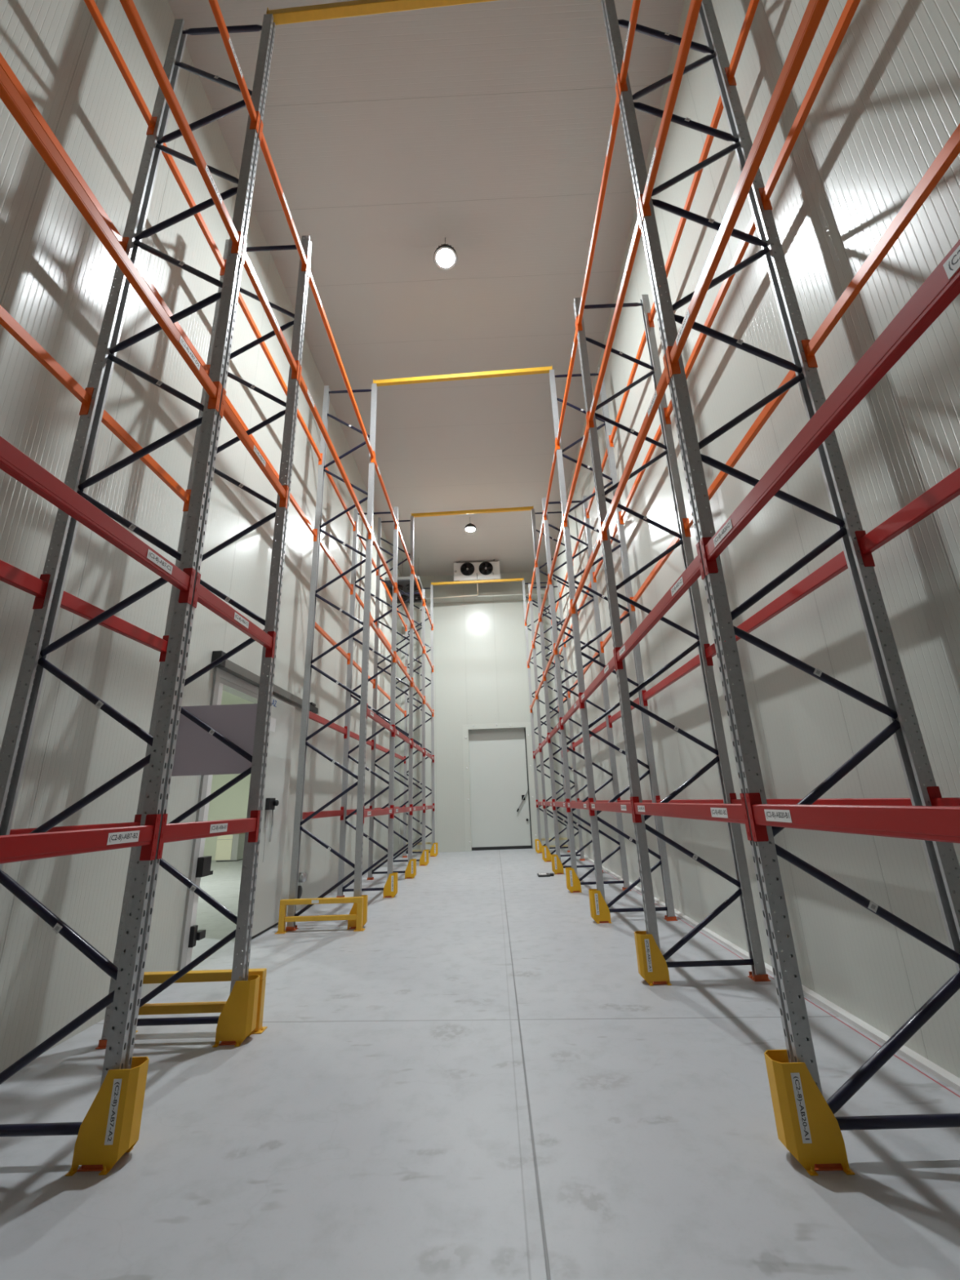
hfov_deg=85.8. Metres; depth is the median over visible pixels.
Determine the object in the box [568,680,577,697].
crossbar
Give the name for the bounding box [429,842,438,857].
guard
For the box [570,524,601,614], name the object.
crossbar
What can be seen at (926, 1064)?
trim
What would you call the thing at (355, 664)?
crossbar
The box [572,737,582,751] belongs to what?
crossbar
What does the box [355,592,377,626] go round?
crossbar
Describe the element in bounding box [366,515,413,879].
frame
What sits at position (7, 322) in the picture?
crossbar
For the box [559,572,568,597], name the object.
crossbar
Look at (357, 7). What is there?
bar
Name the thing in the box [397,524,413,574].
crossbar
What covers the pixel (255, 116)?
crossbar
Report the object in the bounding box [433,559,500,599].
cooler
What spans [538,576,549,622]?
crossbar
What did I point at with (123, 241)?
crossbar
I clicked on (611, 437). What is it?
crossbar
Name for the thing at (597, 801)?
crossbar
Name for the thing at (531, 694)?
frame
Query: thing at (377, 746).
crossbar
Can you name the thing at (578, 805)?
crossbar
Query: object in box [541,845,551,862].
guard
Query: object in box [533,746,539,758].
crossbar
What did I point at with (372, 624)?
crossbar
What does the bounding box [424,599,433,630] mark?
crossbar
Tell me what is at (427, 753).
crossbar
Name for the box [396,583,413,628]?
crossbar
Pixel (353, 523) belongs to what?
crossbar
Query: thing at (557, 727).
crossbar
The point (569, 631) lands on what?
crossbar
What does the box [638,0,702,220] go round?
crossbar
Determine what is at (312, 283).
crossbar
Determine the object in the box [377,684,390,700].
crossbar
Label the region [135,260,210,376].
crossbar
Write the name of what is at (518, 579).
bar
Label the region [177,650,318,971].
door
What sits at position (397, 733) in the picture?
crossbar
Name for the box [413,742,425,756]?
crossbar
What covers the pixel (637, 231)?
crossbar
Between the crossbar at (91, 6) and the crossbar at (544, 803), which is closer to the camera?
the crossbar at (91, 6)
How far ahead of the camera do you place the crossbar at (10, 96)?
2.68 m
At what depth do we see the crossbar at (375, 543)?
10.04 m
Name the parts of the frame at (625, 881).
post, post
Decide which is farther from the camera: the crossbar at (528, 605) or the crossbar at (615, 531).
the crossbar at (528, 605)
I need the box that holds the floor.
[0,848,959,1279]
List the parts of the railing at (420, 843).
rail, rail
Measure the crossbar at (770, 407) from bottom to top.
0.244 m
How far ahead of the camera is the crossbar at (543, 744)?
13.87 m
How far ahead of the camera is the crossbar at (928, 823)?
1.93 m
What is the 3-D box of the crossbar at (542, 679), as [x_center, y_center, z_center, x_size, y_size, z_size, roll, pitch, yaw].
[1.647,1.282,14.137,0.064,0.244,2.408,-2,-17,1]
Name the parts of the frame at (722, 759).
post, foot plate, post, foot plate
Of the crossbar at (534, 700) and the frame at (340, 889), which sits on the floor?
the frame at (340, 889)
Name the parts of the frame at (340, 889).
post, post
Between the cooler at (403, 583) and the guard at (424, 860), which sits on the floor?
the guard at (424, 860)
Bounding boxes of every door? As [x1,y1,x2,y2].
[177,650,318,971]
[462,715,537,851]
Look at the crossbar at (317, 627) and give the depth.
9.64 m
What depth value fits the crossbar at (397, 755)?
16.28 m
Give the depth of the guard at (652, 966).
4.66 m
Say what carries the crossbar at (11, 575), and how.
attached to the frame at (128, 976)
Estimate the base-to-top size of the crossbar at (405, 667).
0.244 m
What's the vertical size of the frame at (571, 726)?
8.118 m
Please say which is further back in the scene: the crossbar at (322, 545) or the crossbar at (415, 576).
the crossbar at (415, 576)
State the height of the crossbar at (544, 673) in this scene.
0.244 m
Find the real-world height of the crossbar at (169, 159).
0.244 m
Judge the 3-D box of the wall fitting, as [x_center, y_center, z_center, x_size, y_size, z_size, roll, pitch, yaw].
[-2.961,4.067,8.559,0.105,0.390,0.270,-2,-17,1]
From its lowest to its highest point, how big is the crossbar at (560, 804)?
0.244 m
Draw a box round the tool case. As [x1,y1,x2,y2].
[537,872,554,876]
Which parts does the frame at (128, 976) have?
foot plate, post, post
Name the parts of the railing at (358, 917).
rail post, rail, rail, rail post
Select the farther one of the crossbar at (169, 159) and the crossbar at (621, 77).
the crossbar at (169, 159)
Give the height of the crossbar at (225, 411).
0.244 m
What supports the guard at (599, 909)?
on the floor
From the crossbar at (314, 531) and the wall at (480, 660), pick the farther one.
the wall at (480, 660)
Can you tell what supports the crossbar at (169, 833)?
attached to the frame at (128, 976)
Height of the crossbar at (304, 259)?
0.244 m
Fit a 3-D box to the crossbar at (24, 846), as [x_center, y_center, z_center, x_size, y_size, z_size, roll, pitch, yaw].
[-1.895,0.767,1.806,0.064,0.244,2.389,-2,-17,1]
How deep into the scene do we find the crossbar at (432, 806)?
15.97 m
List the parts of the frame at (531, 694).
post, post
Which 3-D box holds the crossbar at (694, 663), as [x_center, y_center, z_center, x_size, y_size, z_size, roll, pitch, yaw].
[2.470,0.533,6.714,0.064,0.244,2.408,-2,-17,1]
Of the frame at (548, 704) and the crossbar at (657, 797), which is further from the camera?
the frame at (548, 704)
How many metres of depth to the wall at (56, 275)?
4.78 m
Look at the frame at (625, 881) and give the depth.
10.26 m
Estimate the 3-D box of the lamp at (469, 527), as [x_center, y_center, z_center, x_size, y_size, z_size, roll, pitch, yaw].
[-0.312,-3.716,16.453,0.380,0.454,0.380,-2,-17,1]
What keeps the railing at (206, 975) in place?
on the floor
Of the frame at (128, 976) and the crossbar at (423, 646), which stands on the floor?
the frame at (128, 976)
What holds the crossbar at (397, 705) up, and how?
attached to the frame at (423, 744)
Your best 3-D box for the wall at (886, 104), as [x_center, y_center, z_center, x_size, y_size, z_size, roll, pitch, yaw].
[2.649,-2.151,5.290,0.200,10.300,29.350,-2,-17,1]
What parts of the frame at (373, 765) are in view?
post, post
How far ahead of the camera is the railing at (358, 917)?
7.06 m
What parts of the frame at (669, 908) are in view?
post, foot plate, post, foot plate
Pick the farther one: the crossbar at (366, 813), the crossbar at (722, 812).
the crossbar at (366, 813)
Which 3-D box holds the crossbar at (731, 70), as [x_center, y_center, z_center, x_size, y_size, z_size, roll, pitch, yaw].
[2.191,-5.339,3.462,0.064,0.244,2.408,-2,-17,1]
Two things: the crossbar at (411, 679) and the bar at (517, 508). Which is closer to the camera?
the crossbar at (411, 679)
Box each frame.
[0,13,275,1171]
[95,235,311,1048]
[284,383,377,931]
[336,506,398,897]
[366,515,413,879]
[393,589,425,866]
[402,584,435,857]
[522,579,569,853]
[528,582,584,862]
[531,508,603,874]
[542,495,631,892]
[549,367,677,923]
[573,294,770,984]
[600,0,959,1171]
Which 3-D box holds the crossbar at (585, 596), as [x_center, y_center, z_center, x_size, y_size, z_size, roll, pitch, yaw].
[2.486,-0.970,12.272,0.064,0.244,2.408,-2,-17,1]
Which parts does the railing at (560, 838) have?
rail, rail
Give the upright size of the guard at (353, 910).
0.399 m
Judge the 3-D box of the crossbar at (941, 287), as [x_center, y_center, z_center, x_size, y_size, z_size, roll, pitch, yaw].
[1.396,-0.874,2.091,0.064,0.244,2.408,-2,-17,1]
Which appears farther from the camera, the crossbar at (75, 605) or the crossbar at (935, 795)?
the crossbar at (75, 605)
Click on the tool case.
(547, 874)
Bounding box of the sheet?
[171,703,257,776]
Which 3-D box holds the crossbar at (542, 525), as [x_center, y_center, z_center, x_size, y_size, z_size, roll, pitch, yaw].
[1.480,-2.411,12.747,0.064,0.244,2.408,-2,-17,1]
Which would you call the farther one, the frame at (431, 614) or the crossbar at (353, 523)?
the frame at (431, 614)
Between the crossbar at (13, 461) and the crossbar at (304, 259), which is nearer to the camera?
the crossbar at (13, 461)
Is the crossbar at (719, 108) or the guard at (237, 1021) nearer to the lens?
the guard at (237, 1021)
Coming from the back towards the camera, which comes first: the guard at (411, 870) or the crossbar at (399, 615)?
the crossbar at (399, 615)
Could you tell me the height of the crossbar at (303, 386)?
0.244 m
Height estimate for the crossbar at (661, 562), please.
0.244 m
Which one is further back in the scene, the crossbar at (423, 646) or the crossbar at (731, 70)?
the crossbar at (423, 646)
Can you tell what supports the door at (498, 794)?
in the wall at (480, 660)
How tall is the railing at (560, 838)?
0.410 m
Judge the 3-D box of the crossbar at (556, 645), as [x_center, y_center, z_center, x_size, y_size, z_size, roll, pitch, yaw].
[1.526,-0.163,9.501,0.064,0.244,2.408,-2,-17,1]
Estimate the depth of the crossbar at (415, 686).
14.39 m
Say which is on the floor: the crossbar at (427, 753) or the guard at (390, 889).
the guard at (390, 889)
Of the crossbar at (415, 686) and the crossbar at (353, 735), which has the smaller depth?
the crossbar at (353, 735)
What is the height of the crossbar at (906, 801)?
0.244 m
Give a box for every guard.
[65,1056,149,1176]
[212,974,259,1047]
[346,894,368,929]
[382,872,397,897]
[404,858,416,879]
[419,849,428,866]
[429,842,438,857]
[534,839,542,853]
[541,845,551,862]
[551,854,564,874]
[564,867,581,893]
[588,888,611,924]
[634,930,671,986]
[764,1048,854,1175]
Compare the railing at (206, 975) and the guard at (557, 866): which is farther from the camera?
the guard at (557, 866)
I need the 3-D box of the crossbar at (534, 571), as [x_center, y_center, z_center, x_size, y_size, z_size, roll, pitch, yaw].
[1.541,-1.689,15.065,0.064,0.244,2.408,-2,-17,1]
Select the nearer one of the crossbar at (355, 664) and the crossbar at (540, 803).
the crossbar at (355, 664)
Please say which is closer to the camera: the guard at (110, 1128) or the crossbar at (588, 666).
the guard at (110, 1128)
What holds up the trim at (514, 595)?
attached to the wall at (480, 660)
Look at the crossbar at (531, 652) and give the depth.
17.12 m
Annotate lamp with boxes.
[433,237,457,270]
[464,516,476,532]
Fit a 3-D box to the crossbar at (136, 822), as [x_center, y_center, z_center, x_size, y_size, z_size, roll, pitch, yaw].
[-2.801,1.361,3.603,0.064,0.244,1.306,-2,-17,1]
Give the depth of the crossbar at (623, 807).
6.04 m
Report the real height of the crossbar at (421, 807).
0.244 m
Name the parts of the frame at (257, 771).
foot plate, post, foot plate, post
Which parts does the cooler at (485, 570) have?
casing, rail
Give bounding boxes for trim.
[404,590,548,604]
[575,849,959,1092]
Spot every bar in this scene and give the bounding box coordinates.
[266,0,497,25]
[373,366,552,386]
[411,506,533,517]
[431,577,524,585]
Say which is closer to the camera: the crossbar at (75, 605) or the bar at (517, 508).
the crossbar at (75, 605)
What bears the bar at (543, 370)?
attached to the frame at (298, 822)
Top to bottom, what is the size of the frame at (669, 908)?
9.318 m
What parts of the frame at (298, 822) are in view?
foot plate, post, post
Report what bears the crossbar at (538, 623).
attached to the frame at (548, 704)
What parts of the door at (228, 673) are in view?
head trim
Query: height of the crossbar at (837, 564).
0.244 m
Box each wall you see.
[0,0,402,1072]
[203,571,567,860]
[551,0,959,1078]
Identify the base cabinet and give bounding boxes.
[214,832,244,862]
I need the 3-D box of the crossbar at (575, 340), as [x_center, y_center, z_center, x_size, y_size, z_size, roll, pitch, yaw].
[1.359,-3.856,8.111,0.064,0.244,2.408,-2,-17,1]
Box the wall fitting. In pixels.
[295,871,306,898]
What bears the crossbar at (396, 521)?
attached to the frame at (340, 889)
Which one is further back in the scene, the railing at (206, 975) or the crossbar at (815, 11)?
the railing at (206, 975)
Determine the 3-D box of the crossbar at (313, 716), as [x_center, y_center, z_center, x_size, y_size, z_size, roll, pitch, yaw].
[-2.718,1.502,9.224,0.064,0.244,2.390,-2,-17,1]
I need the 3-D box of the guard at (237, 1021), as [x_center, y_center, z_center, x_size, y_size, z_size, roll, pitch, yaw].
[-1.794,2.744,3.841,0.249,0.399,0.194,-2,-17,1]
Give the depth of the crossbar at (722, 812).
3.48 m
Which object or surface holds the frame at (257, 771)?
on the floor
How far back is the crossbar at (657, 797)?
6.02 m
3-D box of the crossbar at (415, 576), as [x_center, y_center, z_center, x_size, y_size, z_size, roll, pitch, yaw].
[-1.804,-1.528,15.197,0.064,0.244,2.390,-2,-17,1]
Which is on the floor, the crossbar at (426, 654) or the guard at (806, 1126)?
the guard at (806, 1126)
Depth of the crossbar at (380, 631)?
14.59 m
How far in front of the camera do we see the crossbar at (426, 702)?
16.84 m
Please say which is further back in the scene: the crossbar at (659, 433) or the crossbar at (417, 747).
the crossbar at (417, 747)
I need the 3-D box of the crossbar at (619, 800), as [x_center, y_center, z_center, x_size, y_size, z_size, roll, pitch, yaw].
[2.583,2.722,8.574,0.064,0.244,2.408,-2,-17,1]
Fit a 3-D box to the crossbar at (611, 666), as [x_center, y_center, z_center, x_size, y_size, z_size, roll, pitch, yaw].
[1.517,0.571,6.727,0.064,0.244,2.408,-2,-17,1]
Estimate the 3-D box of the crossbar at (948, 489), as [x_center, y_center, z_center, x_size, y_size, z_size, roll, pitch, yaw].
[2.349,-0.912,2.078,0.064,0.244,2.408,-2,-17,1]
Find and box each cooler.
[385,557,426,603]
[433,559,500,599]
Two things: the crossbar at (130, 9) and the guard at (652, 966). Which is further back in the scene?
the guard at (652, 966)
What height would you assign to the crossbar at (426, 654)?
0.244 m
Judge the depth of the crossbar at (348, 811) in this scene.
10.57 m
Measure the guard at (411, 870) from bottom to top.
0.399 m
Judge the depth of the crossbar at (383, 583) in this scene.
15.24 m
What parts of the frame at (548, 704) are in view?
post, post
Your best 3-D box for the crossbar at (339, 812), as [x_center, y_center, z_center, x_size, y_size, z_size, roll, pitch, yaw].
[-2.666,2.970,8.765,0.064,0.244,2.390,-2,-17,1]
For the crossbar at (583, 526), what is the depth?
12.65 m
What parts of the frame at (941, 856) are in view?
post, foot plate, post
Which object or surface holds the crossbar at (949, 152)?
attached to the frame at (941, 856)
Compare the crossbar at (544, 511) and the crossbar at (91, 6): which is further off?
the crossbar at (544, 511)
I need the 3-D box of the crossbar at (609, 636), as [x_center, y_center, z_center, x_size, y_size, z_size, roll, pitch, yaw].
[2.478,-0.202,9.488,0.064,0.244,2.408,-2,-17,1]
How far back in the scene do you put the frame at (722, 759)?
5.45 m
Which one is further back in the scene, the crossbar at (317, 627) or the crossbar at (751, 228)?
the crossbar at (317, 627)
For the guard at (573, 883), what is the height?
0.399 m
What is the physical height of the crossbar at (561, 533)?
0.244 m
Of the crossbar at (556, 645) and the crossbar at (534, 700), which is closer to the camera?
the crossbar at (556, 645)
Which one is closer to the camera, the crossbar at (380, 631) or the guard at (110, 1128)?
the guard at (110, 1128)
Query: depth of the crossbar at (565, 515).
7.47 m
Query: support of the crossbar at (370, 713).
attached to the frame at (340, 889)
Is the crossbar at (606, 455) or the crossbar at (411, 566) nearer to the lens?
the crossbar at (606, 455)
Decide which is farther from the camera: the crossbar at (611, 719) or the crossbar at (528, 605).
the crossbar at (528, 605)
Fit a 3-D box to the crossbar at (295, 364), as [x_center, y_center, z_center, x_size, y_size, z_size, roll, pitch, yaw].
[-2.006,-3.092,4.970,0.064,0.244,1.306,-2,-17,1]
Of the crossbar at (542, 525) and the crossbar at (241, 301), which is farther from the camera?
the crossbar at (542, 525)
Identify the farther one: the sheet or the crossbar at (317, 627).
the crossbar at (317, 627)
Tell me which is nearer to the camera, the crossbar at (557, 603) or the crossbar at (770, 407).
the crossbar at (770, 407)
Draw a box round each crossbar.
[0,52,128,252]
[0,65,222,412]
[0,304,93,414]
[0,435,195,604]
[0,559,50,609]
[0,813,161,863]
[0,814,141,835]
[51,583,168,662]
[84,0,156,134]
[92,404,191,511]
[119,0,243,257]
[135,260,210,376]
[156,809,260,859]
[159,129,226,275]
[192,572,275,657]
[208,0,260,133]
[219,387,288,508]
[225,395,317,541]
[237,292,322,464]
[240,239,299,381]
[258,120,308,274]
[298,365,372,540]
[302,806,343,820]
[307,261,374,463]
[308,711,346,738]
[315,622,350,664]
[320,539,353,595]
[323,463,355,531]
[346,805,372,815]
[349,731,373,750]
[352,659,375,688]
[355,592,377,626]
[358,530,378,575]
[363,804,393,823]
[366,702,395,737]
[368,612,395,662]
[372,528,396,592]
[374,453,398,528]
[375,743,389,754]
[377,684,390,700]
[378,627,391,647]
[380,577,392,601]
[393,804,412,817]
[395,652,413,687]
[395,702,406,716]
[395,728,413,748]
[395,752,405,763]
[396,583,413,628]
[396,608,406,631]
[396,654,406,671]
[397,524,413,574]
[412,804,425,814]
[413,571,424,606]
[413,620,425,653]
[413,681,425,704]
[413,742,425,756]
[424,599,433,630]
[425,650,433,672]
[425,699,434,716]
[425,751,434,762]
[425,803,435,811]
[524,600,529,626]
[527,645,532,667]
[528,564,535,601]
[529,695,535,712]
[532,618,539,648]
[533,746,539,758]
[534,515,543,567]
[535,676,543,699]
[535,800,542,807]
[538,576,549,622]
[538,733,547,751]
[542,441,556,519]
[542,647,554,680]
[542,799,552,808]
[546,719,560,742]
[547,516,563,585]
[551,601,559,623]
[551,799,567,812]
[553,600,571,655]
[555,320,577,450]
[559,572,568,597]
[559,693,580,729]
[562,414,588,528]
[563,623,572,647]
[565,798,590,815]
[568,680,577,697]
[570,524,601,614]
[572,519,584,561]
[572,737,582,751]
[575,82,620,333]
[577,581,591,620]
[578,648,616,708]
[582,648,599,679]
[585,447,608,518]
[586,202,641,429]
[588,796,634,822]
[589,720,606,739]
[592,524,617,582]
[595,797,614,802]
[600,353,670,542]
[600,607,627,653]
[608,330,646,447]
[608,697,639,728]
[613,542,705,670]
[617,0,640,96]
[617,796,652,802]
[618,424,662,524]
[630,536,679,611]
[631,793,752,840]
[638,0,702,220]
[641,654,706,706]
[647,85,728,327]
[655,795,726,803]
[663,215,755,424]
[665,0,829,377]
[682,351,803,537]
[699,239,959,575]
[703,551,848,666]
[724,0,759,86]
[728,792,929,805]
[745,792,959,843]
[758,0,860,210]
[801,123,959,368]
[854,466,959,566]
[926,786,959,806]
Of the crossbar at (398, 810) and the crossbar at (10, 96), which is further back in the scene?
the crossbar at (398, 810)
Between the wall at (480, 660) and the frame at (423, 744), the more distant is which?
the wall at (480, 660)
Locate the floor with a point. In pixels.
(483, 1079)
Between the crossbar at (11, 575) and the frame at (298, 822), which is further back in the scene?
the frame at (298, 822)
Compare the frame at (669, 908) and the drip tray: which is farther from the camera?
the drip tray
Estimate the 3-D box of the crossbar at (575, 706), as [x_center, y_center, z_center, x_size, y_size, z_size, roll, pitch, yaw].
[1.578,1.293,9.045,0.064,0.244,2.408,-2,-17,1]
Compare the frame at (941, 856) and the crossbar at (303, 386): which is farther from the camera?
the crossbar at (303, 386)
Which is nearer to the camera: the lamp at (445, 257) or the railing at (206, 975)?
the railing at (206, 975)
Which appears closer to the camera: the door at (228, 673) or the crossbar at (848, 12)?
the crossbar at (848, 12)
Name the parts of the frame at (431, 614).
post, post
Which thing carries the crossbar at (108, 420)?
attached to the frame at (128, 976)
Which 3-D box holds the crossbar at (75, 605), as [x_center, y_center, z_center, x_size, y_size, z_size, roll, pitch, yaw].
[-2.853,-0.106,4.061,0.064,0.244,1.306,-2,-17,1]
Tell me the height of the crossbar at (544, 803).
0.244 m
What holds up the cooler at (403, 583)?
hanging from the ceiling at (484, 127)
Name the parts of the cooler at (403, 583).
casing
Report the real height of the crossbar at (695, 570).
0.244 m
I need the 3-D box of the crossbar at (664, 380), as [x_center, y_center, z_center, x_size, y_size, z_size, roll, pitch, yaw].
[1.405,-1.608,4.865,0.064,0.244,2.408,-2,-17,1]
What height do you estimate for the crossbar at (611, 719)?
0.244 m
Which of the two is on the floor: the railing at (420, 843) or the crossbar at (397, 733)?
the railing at (420, 843)
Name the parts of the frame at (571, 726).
post, post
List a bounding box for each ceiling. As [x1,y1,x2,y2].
[168,0,684,577]
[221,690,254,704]
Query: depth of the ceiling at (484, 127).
7.97 m
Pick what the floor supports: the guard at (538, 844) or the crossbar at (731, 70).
the guard at (538, 844)
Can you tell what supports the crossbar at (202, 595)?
attached to the frame at (128, 976)
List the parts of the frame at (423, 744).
post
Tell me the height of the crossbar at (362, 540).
0.244 m
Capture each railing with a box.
[135,968,266,1034]
[275,896,364,933]
[401,842,431,857]
[535,837,568,852]
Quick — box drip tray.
[453,574,500,581]
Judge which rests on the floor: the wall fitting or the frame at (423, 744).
the frame at (423, 744)
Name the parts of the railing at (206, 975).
rail, rail, plate, rail post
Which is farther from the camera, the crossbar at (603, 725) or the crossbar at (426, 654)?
the crossbar at (426, 654)
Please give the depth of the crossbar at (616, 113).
5.51 m

